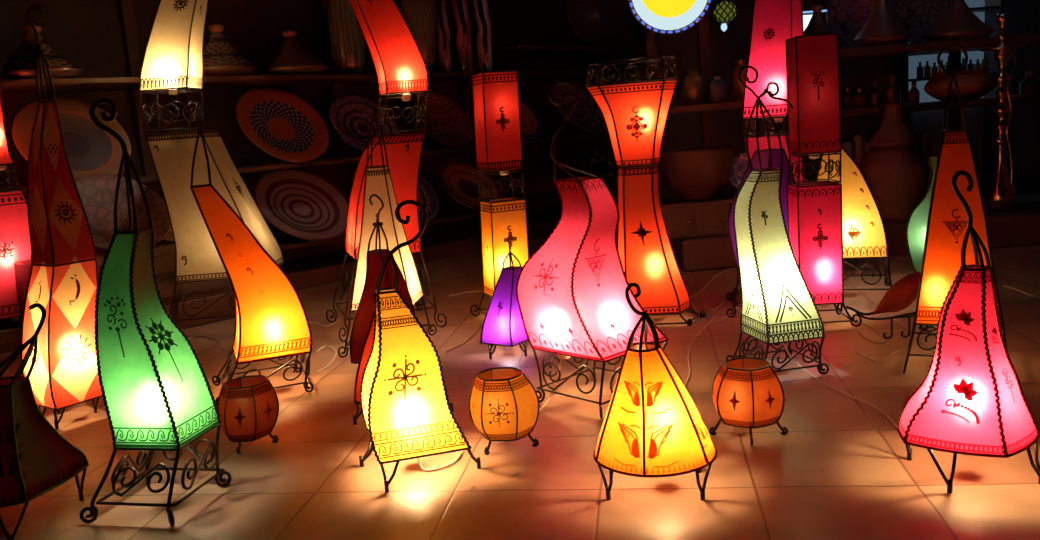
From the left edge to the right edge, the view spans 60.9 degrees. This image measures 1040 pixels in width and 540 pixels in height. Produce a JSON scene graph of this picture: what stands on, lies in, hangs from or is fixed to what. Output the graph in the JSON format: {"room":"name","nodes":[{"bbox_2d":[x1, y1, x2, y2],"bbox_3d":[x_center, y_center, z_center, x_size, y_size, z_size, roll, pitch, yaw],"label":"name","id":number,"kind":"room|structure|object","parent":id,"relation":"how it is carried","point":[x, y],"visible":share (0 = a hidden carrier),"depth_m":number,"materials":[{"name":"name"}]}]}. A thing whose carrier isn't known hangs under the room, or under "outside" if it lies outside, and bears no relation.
{"room":"lamp shop","nodes":[
{"label":"lamp shop","id":0,"kind":"room"},
{"bbox_2d":[0,237,1039,539],"bbox_3d":[0.026,0.341,4.316,9.000,0.100,11.000,-4,10,0],"label":"floor","id":1,"kind":"structure","parent":0,"point":[841,470],"depth_m":2.63,"materials":[{"name":"tile"}]},
{"bbox_2d":[0,59,31,345],"bbox_3d":[-2.780,-0.310,4.584,0.353,1.501,0.350,5,13,43],"label":"floor lamp","id":2,"kind":"object","parent":1,"relation":"on","point":[15,245],"visible":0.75,"depth_m":4.56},
{"bbox_2d":[0,303,88,539],"bbox_3d":[-1.454,0.404,2.439,0.400,0.613,0.425,-4,10,0],"label":"lamp","id":3,"kind":"object","parent":1,"relation":"on","point":[36,459],"visible":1,"depth_m":2.39,"materials":[{"name":"brown leather"}]},
{"bbox_2d":[21,6,102,428],"bbox_3d":[-1.772,-0.178,3.272,0.273,1.530,0.250,2,11,33],"label":"lamp","id":4,"kind":"object","parent":1,"relation":"on","point":[63,278],"visible":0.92,"depth_m":3.25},
{"bbox_2d":[14,239,234,329],"bbox_3d":[-2.147,0.112,4.898,0.415,0.480,1.050,5,13,44],"label":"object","id":5,"kind":"object","parent":1,"relation":"on","point":[164,250],"visible":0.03,"depth_m":4.89,"materials":[{"name":"brown wood"}]},
{"bbox_2d":[74,174,170,249],"bbox_3d":[-2.182,-0.315,4.761,0.419,0.404,0.582,4,13,41],"label":"plate","id":6,"kind":"object","parent":5,"relation":"on","point":[96,191],"visible":0.56,"depth_m":4.84,"materials":[{"name":"ceramic"}]},
{"bbox_2d":[162,198,173,240],"bbox_3d":[-1.975,-0.285,4.998,0.244,0.236,0.339,4,13,41],"label":"plate","id":7,"kind":"object","parent":5,"relation":"on","point":[169,237],"visible":0.13,"depth_m":4.92,"materials":[{"name":"ceramic"}]},
{"bbox_2d":[79,98,231,526],"bbox_3d":[-1.063,0.108,2.429,0.304,1.139,0.293,-2,10,14],"label":"lamp","id":8,"kind":"object","parent":1,"relation":"on","point":[157,394],"visible":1,"depth_m":2.39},
{"bbox_2d":[188,335,223,349],"bbox_3d":[-1.589,0.371,4.537,0.444,0.007,0.163,2,12,35],"label":"power cord","id":9,"kind":"object","parent":1,"relation":"on","point":[195,335],"visible":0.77,"depth_m":4.66,"materials":[{"name":"beige plastic"}]},
{"bbox_2d":[138,0,283,320],"bbox_3d":[-1.738,-0.851,4.852,0.589,2.322,0.532,-4,10,0],"label":"floor lamp","id":10,"kind":"object","parent":1,"relation":"on","point":[172,62],"visible":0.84,"depth_m":4.75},
{"bbox_2d":[217,375,278,454],"bbox_3d":[-0.904,0.477,2.947,0.208,0.220,0.190,-4,10,0],"label":"lantern","id":11,"kind":"object","parent":1,"relation":"on","point":[247,406],"visible":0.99,"depth_m":2.88,"materials":[{"name":"orange leather"}]},
{"bbox_2d":[190,119,313,403],"bbox_3d":[-1.085,-0.056,3.524,0.392,1.101,0.371,-8,10,-20],"label":"lamp","id":12,"kind":"object","parent":1,"relation":"on","point":[271,319],"visible":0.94,"depth_m":3.44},
{"bbox_2d":[0,0,641,353],"bbox_3d":[-1.200,-1.205,6.508,0.585,2.400,6.300,5,13,44],"label":"shelf unit","id":13,"kind":"object","parent":1,"relation":"on","point":[107,39],"visible":0.34,"depth_m":6.29,"materials":[{"name":"brown wood"}]},
{"bbox_2d":[1,26,85,78],"bbox_3d":[-2.620,-1.174,4.794,0.457,0.283,0.454,-4,10,0],"label":"tagine","id":14,"kind":"object","parent":13,"relation":"on","point":[21,64],"visible":0.75,"depth_m":4.70,"materials":[{"name":"ceramic"}]},
{"bbox_2d":[11,98,130,178],"bbox_3d":[-2.517,-0.736,4.988,0.612,0.490,0.368,-13,13,-43],"label":"plate","id":15,"kind":"object","parent":13,"relation":"on","point":[90,150],"visible":0.56,"depth_m":5.06,"materials":[{"name":"ceramic"}]},
{"bbox_2d":[203,24,259,75],"bbox_3d":[-1.885,-1.371,5.543,0.478,0.314,0.475,-4,10,0],"label":"tagine","id":16,"kind":"object","parent":13,"relation":"on","point":[220,57],"visible":0.77,"depth_m":5.44,"materials":[{"name":"ceramic"}]},
{"bbox_2d":[236,87,328,161],"bbox_3d":[-1.584,-0.979,5.936,0.646,0.517,0.388,-13,13,-43],"label":"plate","id":17,"kind":"object","parent":13,"relation":"on","point":[279,122],"visible":1,"depth_m":5.97,"materials":[{"name":"ceramic"}]},
{"bbox_2d":[256,31,329,74],"bbox_3d":[-1.525,-1.447,5.912,0.483,0.288,0.480,-4,10,0],"label":"tagine","id":18,"kind":"object","parent":13,"relation":"on","point":[291,57],"visible":0.91,"depth_m":5.80,"materials":[{"name":"ceramic"}]},
{"bbox_2d":[253,168,348,240],"bbox_3d":[-1.485,-0.459,6.088,0.506,0.488,0.703,4,13,41],"label":"plate","id":19,"kind":"object","parent":13,"relation":"on","point":[302,204],"visible":0.93,"depth_m":6.13,"materials":[{"name":"ceramic"}]},
{"bbox_2d":[326,0,365,72],"bbox_3d":[-1.242,-1.850,6.215,0.257,0.939,0.257,-4,10,0],"label":"vase","id":20,"kind":"object","parent":13,"relation":"on","point":[347,47],"visible":0.77,"depth_m":6.15,"materials":[{"name":"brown ceramic"}]},
{"bbox_2d":[329,95,398,150],"bbox_3d":[-1.122,-1.057,6.420,0.552,0.442,0.332,-13,13,-43],"label":"plate","id":21,"kind":"object","parent":13,"relation":"on","point":[347,118],"visible":0.64,"depth_m":6.44,"materials":[{"name":"ceramic"}]},
{"bbox_2d":[352,168,438,223],"bbox_3d":[-0.930,-0.593,6.657,0.499,0.482,0.694,4,13,41],"label":"plate","id":22,"kind":"object","parent":13,"relation":"on","point":[427,197],"visible":0.13,"depth_m":6.79,"materials":[{"name":"ceramic"}]},
{"bbox_2d":[400,0,435,71],"bbox_3d":[-0.776,-1.992,6.688,0.263,0.994,0.263,-4,10,0],"label":"cloth","id":23,"kind":"object","parent":13,"relation":"on","point":[419,15],"visible":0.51,"depth_m":6.61,"materials":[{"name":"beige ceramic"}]},
{"bbox_2d":[410,91,473,146],"bbox_3d":[-0.605,-1.190,6.946,0.567,0.454,0.341,-13,13,-43],"label":"plate","id":24,"kind":"object","parent":13,"relation":"on","point":[448,123],"visible":0.86,"depth_m":7.00,"materials":[{"name":"ceramic"}]},
{"bbox_2d":[434,0,452,71],"bbox_3d":[-0.610,-1.967,6.864,0.142,0.862,0.142,2,11,32],"label":"vase","id":25,"kind":"object","parent":13,"relation":"on","point":[444,41],"visible":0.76,"depth_m":6.83,"materials":[{"name":"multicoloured ceramic"}]},
{"bbox_2d":[451,0,473,70],"bbox_3d":[-0.465,-2.048,7.008,0.176,0.953,0.176,-4,10,0],"label":"vase","id":26,"kind":"object","parent":13,"relation":"on","point":[462,26],"visible":0.87,"depth_m":6.97,"materials":[{"name":"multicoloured ceramic"}]},
{"bbox_2d":[436,158,505,209],"bbox_3d":[-0.395,-0.700,7.212,0.446,0.430,0.620,4,13,41],"label":"plate","id":27,"kind":"object","parent":13,"relation":"on","point":[457,177],"visible":0.85,"depth_m":7.26,"materials":[{"name":"ceramic"}]},
{"bbox_2d":[472,0,493,70],"bbox_3d":[-0.312,-2.097,7.163,0.163,0.974,0.163,2,11,32],"label":"vase","id":28,"kind":"object","parent":13,"relation":"on","point":[481,13],"visible":0.88,"depth_m":7.13,"materials":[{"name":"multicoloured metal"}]},
{"bbox_2d":[520,96,543,139],"bbox_3d":[-0.026,-1.325,7.540,0.546,0.437,0.329,-13,13,-43],"label":"plate","id":29,"kind":"object","parent":13,"relation":"on","point":[532,127],"visible":0.39,"depth_m":7.65,"materials":[{"name":"ceramic"}]},
{"bbox_2d":[550,78,605,132],"bbox_3d":[0.554,-1.513,8.119,0.662,0.530,0.398,-13,13,-43],"label":"plate","id":30,"kind":"object","parent":13,"relation":"on","point":[586,115],"visible":0.68,"depth_m":8.16,"materials":[{"name":"ceramic"}]},
{"bbox_2d":[565,0,603,43],"bbox_3d":[0.564,-2.305,8.043,0.179,0.506,0.512,5,13,44],"label":"bowl","id":31,"kind":"object","parent":13,"relation":"on","point":[584,18],"visible":1,"depth_m":8.12,"materials":[{"name":"ceramic"}]},
{"bbox_2d":[571,142,616,188],"bbox_3d":[0.772,-0.996,8.400,0.465,0.449,0.646,4,13,41],"label":"plate","id":32,"kind":"object","parent":13,"relation":"on","point":[589,157],"visible":0.67,"depth_m":8.47,"materials":[{"name":"ceramic"}]},
{"bbox_2d":[627,0,712,34],"bbox_3d":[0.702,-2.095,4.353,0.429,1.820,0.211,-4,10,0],"label":"plate","id":33,"kind":"object","parent":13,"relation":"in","point":[666,17],"visible":1,"depth_m":4.48,"materials":[{"name":"ceramic"}]},
{"bbox_2d":[309,320,339,326],"bbox_3d":[-1.074,0.295,4.762,0.184,0.007,0.185,-4,10,0],"label":"power cord","id":34,"kind":"object","parent":1,"relation":"on","point":[338,320],"visible":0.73,"depth_m":4.78,"materials":[{"name":"beige plastic"}]},
{"bbox_2d":[316,345,336,372],"bbox_3d":[-0.883,0.401,4.046,0.097,0.007,0.474,-7,10,-13],"label":"power cord","id":35,"kind":"object","parent":1,"relation":"on","point":[325,345],"visible":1,"depth_m":4.10,"materials":[{"name":"beige plastic"}]},
{"bbox_2d":[350,194,415,363],"bbox_3d":[-0.592,0.055,3.723,0.233,0.749,0.235,0,11,25],"label":"lamp","id":36,"kind":"object","parent":1,"relation":"on","point":[375,259],"visible":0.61,"depth_m":3.69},
{"bbox_2d":[326,0,446,341],"bbox_3d":[-0.765,-0.735,4.463,0.580,2.077,0.541,-7,10,-18],"label":"floor lamp","id":37,"kind":"object","parent":1,"relation":"on","point":[398,61],"visible":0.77,"depth_m":4.36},
{"bbox_2d":[394,92,418,100],"bbox_3d":[-0.586,-0.920,4.428,0.135,0.152,0.258,-4,9,0],"label":"socket","id":38,"kind":"object","parent":37,"relation":"attached to","point":[405,96],"depth_m":4.39,"materials":[{"name":"plastic"}]},
{"bbox_2d":[338,96,436,357],"bbox_3d":[-0.656,-0.209,4.075,0.385,1.155,0.385,-3,10,6],"label":"lamp","id":39,"kind":"object","parent":1,"relation":"on","point":[378,179],"visible":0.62,"depth_m":4.01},
{"bbox_2d":[353,309,453,424],"bbox_3d":[-0.428,0.319,3.092,0.257,0.412,0.257,3,12,36],"label":"lamp","id":40,"kind":"object","parent":1,"relation":"on","point":[367,345],"visible":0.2,"depth_m":3.08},
{"bbox_2d":[359,200,480,492],"bbox_3d":[-0.335,0.198,2.595,0.316,0.802,0.306,-8,10,-23],"label":"lamp","id":41,"kind":"object","parent":1,"relation":"on","point":[407,413],"visible":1,"depth_m":2.53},
{"bbox_2d":[446,326,479,352],"bbox_3d":[-0.253,0.325,4.214,0.035,0.007,0.491,-2,10,16],"label":"power cord","id":42,"kind":"object","parent":1,"relation":"on","point":[479,326],"visible":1,"depth_m":4.13,"materials":[{"name":"beige plastic"}]},
{"bbox_2d":[470,70,528,315],"bbox_3d":[-0.119,-0.367,4.500,0.297,1.246,0.297,-8,10,-19],"label":"floor lamp","id":43,"kind":"object","parent":1,"relation":"on","point":[495,94],"visible":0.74,"depth_m":4.41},
{"bbox_2d":[480,238,527,358],"bbox_3d":[-0.071,0.116,3.844,0.207,0.512,0.199,0,11,27],"label":"lamp","id":44,"kind":"object","parent":1,"relation":"on","point":[502,325],"visible":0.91,"depth_m":3.81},
{"bbox_2d":[469,367,539,454],"bbox_3d":[-0.049,0.434,2.773,0.222,0.235,0.212,-4,10,0],"label":"lantern","id":45,"kind":"object","parent":1,"relation":"on","point":[504,405],"visible":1,"depth_m":2.69,"materials":[{"name":"orange leather"}]},
{"bbox_2d":[516,80,667,418],"bbox_3d":[0.210,-0.082,3.049,0.444,1.131,0.374,-13,13,-42],"label":"lamp","id":46,"kind":"object","parent":1,"relation":"on","point":[572,302],"visible":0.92,"depth_m":3.00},
{"bbox_2d":[585,55,705,325],"bbox_3d":[0.599,-0.368,4.211,0.512,1.240,0.346,-3,10,9],"label":"floor lamp","id":47,"kind":"object","parent":1,"relation":"on","point":[634,114],"visible":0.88,"depth_m":4.14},
{"bbox_2d":[593,282,716,499],"bbox_3d":[0.349,0.307,2.355,0.330,0.564,0.330,-9,10,-25],"label":"lamp","id":48,"kind":"object","parent":1,"relation":"on","point":[652,427],"visible":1,"depth_m":2.28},
{"bbox_2d":[685,316,715,385],"bbox_3d":[0.749,0.326,3.758,0.056,0.007,1.145,-1,10,18],"label":"power cord","id":49,"kind":"object","parent":1,"relation":"on","point":[715,316],"visible":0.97,"depth_m":3.69,"materials":[{"name":"beige plastic"}]},
{"bbox_2d":[690,268,731,297],"bbox_3d":[0.965,0.068,5.202,0.354,0.007,0.907,1,11,27],"label":"power cord","id":50,"kind":"object","parent":1,"relation":"on","point":[730,268],"visible":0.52,"depth_m":5.12,"materials":[{"name":"beige plastic"}]},
{"bbox_2d":[691,291,741,322],"bbox_3d":[1.012,0.180,4.512,0.278,0.007,0.734,-3,10,9],"label":"power cord","id":51,"kind":"object","parent":1,"relation":"on","point":[738,291],"visible":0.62,"depth_m":4.24,"materials":[{"name":"beige plastic"}]},
{"bbox_2d":[709,357,787,445],"bbox_3d":[0.699,0.394,2.719,0.230,0.223,0.210,4,12,40],"label":"lantern","id":52,"kind":"object","parent":1,"relation":"on","point":[747,392],"visible":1,"depth_m":2.64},
{"bbox_2d":[726,148,794,317],"bbox_3d":[1.128,-0.164,4.124,0.254,0.788,0.247,-10,11,-29],"label":"lamp","id":53,"kind":"object","parent":1,"relation":"on","point":[764,153],"visible":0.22,"depth_m":4.04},
{"bbox_2d":[726,0,803,300],"bbox_3d":[1.260,-0.721,4.507,0.368,1.738,0.369,2,11,33],"label":"floor lamp","id":54,"kind":"object","parent":1,"relation":"on","point":[774,22],"visible":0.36,"depth_m":4.38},
{"bbox_2d":[726,65,897,428],"bbox_3d":[0.989,-0.130,2.949,0.281,1.138,0.911,-6,10,-11],"label":"lamp","id":55,"kind":"object","parent":1,"relation":"on","point":[778,306],"visible":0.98,"depth_m":3.21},
{"bbox_2d":[786,33,861,326],"bbox_3d":[1.314,-0.385,3.911,0.286,1.265,0.286,-4,10,4],"label":"floor lamp","id":56,"kind":"object","parent":1,"relation":"on","point":[814,208],"visible":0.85,"depth_m":3.83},
{"bbox_2d":[645,14,1039,271],"bbox_3d":[2.592,-1.332,5.868,3.330,2.300,1.090,-4,10,0],"label":"shelf unit","id":57,"kind":"object","parent":1,"relation":"on","point":[1020,226],"visible":0.27,"depth_m":5.81,"materials":[{"name":"brown wood"}]},
{"bbox_2d":[682,69,704,104],"bbox_3d":[1.194,-1.258,6.091,0.152,0.235,0.152,-4,10,0],"label":"jar","id":58,"kind":"object","parent":57,"relation":"on","point":[693,88],"visible":0.97,"depth_m":6.04,"materials":[{"name":"ceramic"}]},
{"bbox_2d":[661,192,735,239],"bbox_3d":[1.183,-0.350,5.712,0.621,0.224,0.486,-4,10,0],"label":"box","id":59,"kind":"object","parent":57,"relation":"on","point":[684,218],"visible":0.58,"depth_m":5.50,"materials":[{"name":"brown wood"}]},
{"bbox_2d":[662,146,732,199],"bbox_3d":[1.144,-0.619,5.690,0.452,0.316,0.452,-4,10,0],"label":"bowl","id":60,"kind":"object","parent":59,"relation":"on","point":[698,173],"visible":1,"depth_m":5.53,"materials":[{"name":"brown ceramic"}]},
{"bbox_2d":[728,151,747,187],"bbox_3d":[1.485,-0.640,5.723,0.280,0.252,0.122,-1,10,18],"label":"plate","id":61,"kind":"object","parent":59,"relation":"on","point":[740,161],"visible":0.23,"depth_m":5.76,"materials":[{"name":"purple ceramic"}]},
{"bbox_2d":[707,76,727,102],"bbox_3d":[1.361,-1.244,6.096,0.139,0.180,0.139,-4,10,0],"label":"jar","id":62,"kind":"object","parent":57,"relation":"on","point":[717,92],"visible":0.98,"depth_m":6.05,"materials":[{"name":"ceramic"}]},
{"bbox_2d":[732,59,746,100],"bbox_3d":[1.523,-1.304,6.088,0.125,0.276,0.125,-4,10,0],"label":"jar","id":63,"kind":"object","parent":57,"relation":"on","point":[737,87],"visible":0.66,"depth_m":6.05,"materials":[{"name":"ceramic"}]},
{"bbox_2d":[803,10,826,30],"bbox_3d":[2.038,-1.681,6.282,0.260,0.296,0.075,-4,10,0],"label":"lit screen","id":64,"kind":"object","parent":57,"relation":"on","point":[807,15],"visible":0.25,"depth_m":6.23,"materials":[{"name":"glass"}]},
{"bbox_2d":[804,5,845,47],"bbox_3d":[1.998,-1.620,5.939,0.364,0.296,0.362,-4,10,0],"label":"tagine","id":65,"kind":"object","parent":57,"relation":"on","point":[817,24],"visible":0.56,"depth_m":5.88,"materials":[{"name":"ceramic"}]},
{"bbox_2d":[842,88,852,108],"bbox_3d":[2.266,-1.188,6.116,0.072,0.138,0.072,-4,10,0],"label":"bottle","id":66,"kind":"object","parent":57,"relation":"on","point":[847,101],"visible":0.98,"depth_m":6.09,"materials":[{"name":"glass"}]},
{"bbox_2d":[842,141,853,159],"bbox_3d":[2.240,-0.785,6.082,0.052,0.200,0.160,-4,10,0],"label":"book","id":67,"kind":"object","parent":57,"relation":"on","point":[848,146],"visible":0.33,"depth_m":6.00,"materials":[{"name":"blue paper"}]},
{"bbox_2d":[847,134,863,166],"bbox_3d":[2.304,-0.809,6.079,0.052,0.240,0.160,-4,10,0],"label":"book","id":68,"kind":"object","parent":57,"relation":"on","point":[858,139],"visible":0.5,"depth_m":6.00,"materials":[{"name":"brown paper"}]},
{"bbox_2d":[853,88,866,107],"bbox_3d":[2.349,-1.191,6.117,0.086,0.132,0.086,-4,10,0],"label":"bottle","id":69,"kind":"object","parent":57,"relation":"on","point":[860,100],"visible":1,"depth_m":6.09,"materials":[{"name":"glass"}]},
{"bbox_2d":[827,0,895,47],"bbox_3d":[2.398,-1.796,6.232,0.478,0.478,0.052,-4,10,4],"label":"plate","id":70,"kind":"object","parent":57,"relation":"on","point":[846,18],"visible":0.66,"depth_m":6.24,"materials":[{"name":"ceramic"}]},
{"bbox_2d":[868,79,883,106],"bbox_3d":[2.458,-1.223,6.113,0.101,0.180,0.101,-4,10,0],"label":"bottle","id":71,"kind":"object","parent":57,"relation":"on","point":[875,95],"visible":0.94,"depth_m":6.08,"materials":[{"name":"glass"}]},
{"bbox_2d":[851,0,912,46],"bbox_3d":[2.425,-1.699,5.932,0.391,0.391,0.389,-4,10,0],"label":"tagine","id":72,"kind":"object","parent":57,"relation":"on","point":[882,26],"visible":0.93,"depth_m":5.84,"materials":[{"name":"ceramic"}]},
{"bbox_2d":[885,74,900,103],"bbox_3d":[2.575,-1.245,6.111,0.101,0.208,0.101,-4,10,0],"label":"bottle","id":73,"kind":"object","parent":57,"relation":"on","point":[893,91],"visible":0.9,"depth_m":6.08,"materials":[{"name":"glass"}]},
{"bbox_2d":[859,102,929,221],"bbox_3d":[2.385,-0.692,5.663,0.431,0.737,0.431,-4,10,0],"label":"urn","id":74,"kind":"object","parent":57,"relation":"on","point":[897,176],"visible":0.89,"depth_m":5.53,"materials":[{"name":"ceramic"}]},
{"bbox_2d":[908,81,919,103],"bbox_3d":[2.723,-1.229,6.115,0.072,0.152,0.072,-4,10,0],"label":"bottle","id":75,"kind":"object","parent":57,"relation":"on","point":[914,94],"visible":0.99,"depth_m":6.09,"materials":[{"name":"glass"}]},
{"bbox_2d":[893,0,952,42],"bbox_3d":[2.834,-1.829,6.232,0.478,0.477,0.052,-4,10,4],"label":"bowl","id":76,"kind":"object","parent":57,"relation":"on","point":[919,17],"visible":0.7,"depth_m":6.24,"materials":[{"name":"ceramic"}]},
{"bbox_2d":[921,0,995,41],"bbox_3d":[2.940,-1.698,5.938,0.458,0.310,0.456,-4,10,0],"label":"tagine","id":77,"kind":"object","parent":57,"relation":"on","point":[958,22],"visible":0.92,"depth_m":5.83,"materials":[{"name":"ceramic"}]},
{"bbox_2d":[924,69,997,100],"bbox_3d":[3.025,-1.267,6.082,0.455,0.193,0.455,-4,10,0],"label":"pot","id":78,"kind":"object","parent":57,"relation":"on","point":[973,84],"visible":0.84,"depth_m":5.92,"materials":[{"name":"red ceramic"}]},
{"bbox_2d":[980,13,1025,211],"bbox_3d":[3.059,-0.990,5.622,0.256,1.236,0.256,-4,10,0],"label":"hookah","id":79,"kind":"object","parent":57,"relation":"on","point":[1000,196],"visible":1,"depth_m":5.61,"materials":[{"name":"metal"}]},
{"bbox_2d":[985,144,1015,211],"bbox_3d":[3.089,-0.596,5.688,0.179,0.436,0.179,-4,9,0],"label":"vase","id":80,"kind":"object","parent":79,"relation":"on","point":[1000,196],"depth_m":5.64,"materials":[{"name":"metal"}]},
{"bbox_2d":[1019,70,1039,94],"bbox_3d":[3.525,-1.296,6.114,0.130,0.166,0.130,-4,10,0],"label":"bottle","id":81,"kind":"object","parent":57,"relation":"on","point":[1030,85],"visible":0.98,"depth_m":6.08,"materials":[{"name":"glass"}]},
{"bbox_2d":[816,147,891,289],"bbox_3d":[1.674,-0.253,4.496,0.417,0.759,0.402,-1,10,19],"label":"lamp","id":82,"kind":"object","parent":1,"relation":"on","point":[864,233],"visible":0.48,"depth_m":4.33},
{"bbox_2d":[857,321,884,342],"bbox_3d":[1.493,0.265,3.787,0.079,0.007,0.368,-3,10,10],"label":"power cord","id":83,"kind":"object","parent":1,"relation":"on","point":[858,330],"visible":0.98,"depth_m":3.73,"materials":[{"name":"beige plastic"}]},
{"bbox_2d":[855,349,904,362],"bbox_3d":[1.423,0.331,3.427,0.188,0.007,0.161,-4,10,0],"label":"power cord","id":84,"kind":"object","parent":1,"relation":"on","point":[887,358],"visible":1,"depth_m":3.42,"materials":[{"name":"beige plastic"}]},
{"bbox_2d":[845,271,927,338],"bbox_3d":[1.540,0.149,3.637,0.388,0.277,0.112,-6,10,-13],"label":"lamp","id":85,"kind":"object","parent":1,"relation":"on","point":[902,294],"visible":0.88,"depth_m":3.61,"materials":[{"name":"metal"}]},
{"bbox_2d":[906,155,937,272],"bbox_3d":[1.985,-0.195,4.206,0.212,0.696,0.202,-9,10,-24],"label":"lamp","id":86,"kind":"object","parent":1,"relation":"on","point":[916,227],"visible":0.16,"depth_m":4.20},
{"bbox_2d":[892,0,1004,197],"bbox_3d":[3.477,-1.398,7.235,0.790,1.848,0.285,-4,10,0],"label":"display case","id":87,"kind":"object","parent":1,"relation":"on","point":[905,67],"visible":0.19,"depth_m":7.24,"materials":[{"name":"brown wood"}]},
{"bbox_2d":[917,62,922,77],"bbox_3d":[3.219,-1.609,7.123,0.052,0.128,0.050,-4,10,0],"label":"bottle","id":88,"kind":"object","parent":87,"relation":"on","point":[919,68],"visible":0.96,"depth_m":7.11,"materials":[{"name":"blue glass"}]},
{"bbox_2d":[924,61,930,77],"bbox_3d":[3.277,-1.615,7.122,0.052,0.131,0.050,-4,10,0],"label":"bottle","id":89,"kind":"object","parent":87,"relation":"on","point":[927,69],"visible":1,"depth_m":7.11,"materials":[{"name":"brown glass"}]},
{"bbox_2d":[931,62,937,76],"bbox_3d":[3.336,-1.611,7.124,0.052,0.116,0.050,-4,10,0],"label":"bottle","id":90,"kind":"object","parent":87,"relation":"on","point":[934,69],"visible":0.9,"depth_m":7.11,"materials":[{"name":"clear glass"}]},
{"bbox_2d":[938,60,944,72],"bbox_3d":[3.393,-1.623,7.123,0.052,0.130,0.050,-4,10,0],"label":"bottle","id":91,"kind":"object","parent":87,"relation":"on","point":[941,61],"visible":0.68,"depth_m":7.11,"materials":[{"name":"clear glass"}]},
{"bbox_2d":[945,56,948,71],"bbox_3d":[3.450,-1.640,7.120,0.052,0.156,0.050,-4,10,0],"label":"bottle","id":92,"kind":"object","parent":87,"relation":"on","point":[947,62],"visible":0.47,"depth_m":7.11,"materials":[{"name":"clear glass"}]},
{"bbox_2d":[909,72,997,81],"bbox_3d":[3.465,-1.562,7.184,0.750,0.020,0.220,-4,9,0],"label":"shelf","id":93,"kind":"object","parent":87,"relation":"attached to","point":[911,77],"depth_m":7.08,"materials":[{"name":"brown wood"}]},
{"bbox_2d":[967,60,973,69],"bbox_3d":[3.626,-1.634,7.124,0.052,0.116,0.050,-4,10,0],"label":"bottle","id":94,"kind":"object","parent":87,"relation":"on","point":[970,66],"visible":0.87,"depth_m":7.11,"materials":[{"name":"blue glass"}]},
{"bbox_2d":[974,59,980,69],"bbox_3d":[3.684,-1.637,7.124,0.052,0.115,0.050,-4,10,0],"label":"bottle","id":95,"kind":"object","parent":87,"relation":"on","point":[977,65],"visible":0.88,"depth_m":7.11,"materials":[{"name":"clear glass"}]},
{"bbox_2d":[981,53,988,68],"bbox_3d":[3.741,-1.663,7.120,0.052,0.158,0.050,-4,10,0],"label":"bottle","id":96,"kind":"object","parent":87,"relation":"on","point":[984,62],"visible":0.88,"depth_m":7.10,"materials":[{"name":"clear glass"}]},
{"bbox_2d":[970,6,999,11],"bbox_3d":[3.426,-2.069,7.099,0.750,0.020,0.220,-4,9,0],"label":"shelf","id":97,"kind":"object","parent":87,"relation":"attached to","point":[973,8],"depth_m":7.01,"materials":[{"name":"brown wood"}]},
{"bbox_2d":[903,44,1007,372],"bbox_3d":[1.573,-0.224,3.185,0.347,1.154,0.359,0,11,26],"label":"lamp","id":98,"kind":"object","parent":1,"relation":"on","point":[947,221],"visible":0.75,"depth_m":3.12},
{"bbox_2d":[898,170,1039,492],"bbox_3d":[1.140,0.145,2.265,0.344,0.797,0.337,-4,10,0],"label":"lamp","id":99,"kind":"object","parent":1,"relation":"on","point":[971,400],"visible":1,"depth_m":2.22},
{"bbox_2d":[1004,292,1039,306],"bbox_3d":[2.399,0.133,4.172,0.431,0.007,0.037,-11,12,-36],"label":"power cord","id":100,"kind":"object","parent":1,"relation":"on","point":[1039,292],"visible":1,"depth_m":4.12,"materials":[{"name":"beige plastic"}]},
{"bbox_2d":[1004,286,1039,298],"bbox_3d":[2.444,0.110,4.288,0.016,0.007,0.356,-4,10,1],"label":"power cord","id":101,"kind":"object","parent":1,"relation":"on","point":[1004,286],"visible":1,"depth_m":4.30,"materials":[{"name":"beige plastic"}]},
{"bbox_2d":[712,0,737,31],"bbox_3d":[1.431,-2.551,6.284,0.189,1.668,0.180,-4,10,0],"label":"hanging lantern","id":102,"kind":"object","parent":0,"point":[724,12],"visible":1,"depth_m":6.35,"materials":[{"name":"glass"}]},
{"bbox_2d":[594,0,909,202],"bbox_3d":[-0.164,-2.178,9.419,9.000,3.400,0.100,-4,10,0],"label":"wall","id":103,"kind":"structure","parent":0,"point":[682,130],"depth_m":9.41,"materials":[{"name":"paint"}]},
{"bbox_2d":[1027,0,1039,194],"bbox_3d":[4.341,-1.615,4.043,0.100,3.400,11.000,-4,10,0],"label":"wall","id":104,"kind":"structure","parent":0,"point":[1033,157],"depth_m":7.42,"materials":[{"name":"paint"}]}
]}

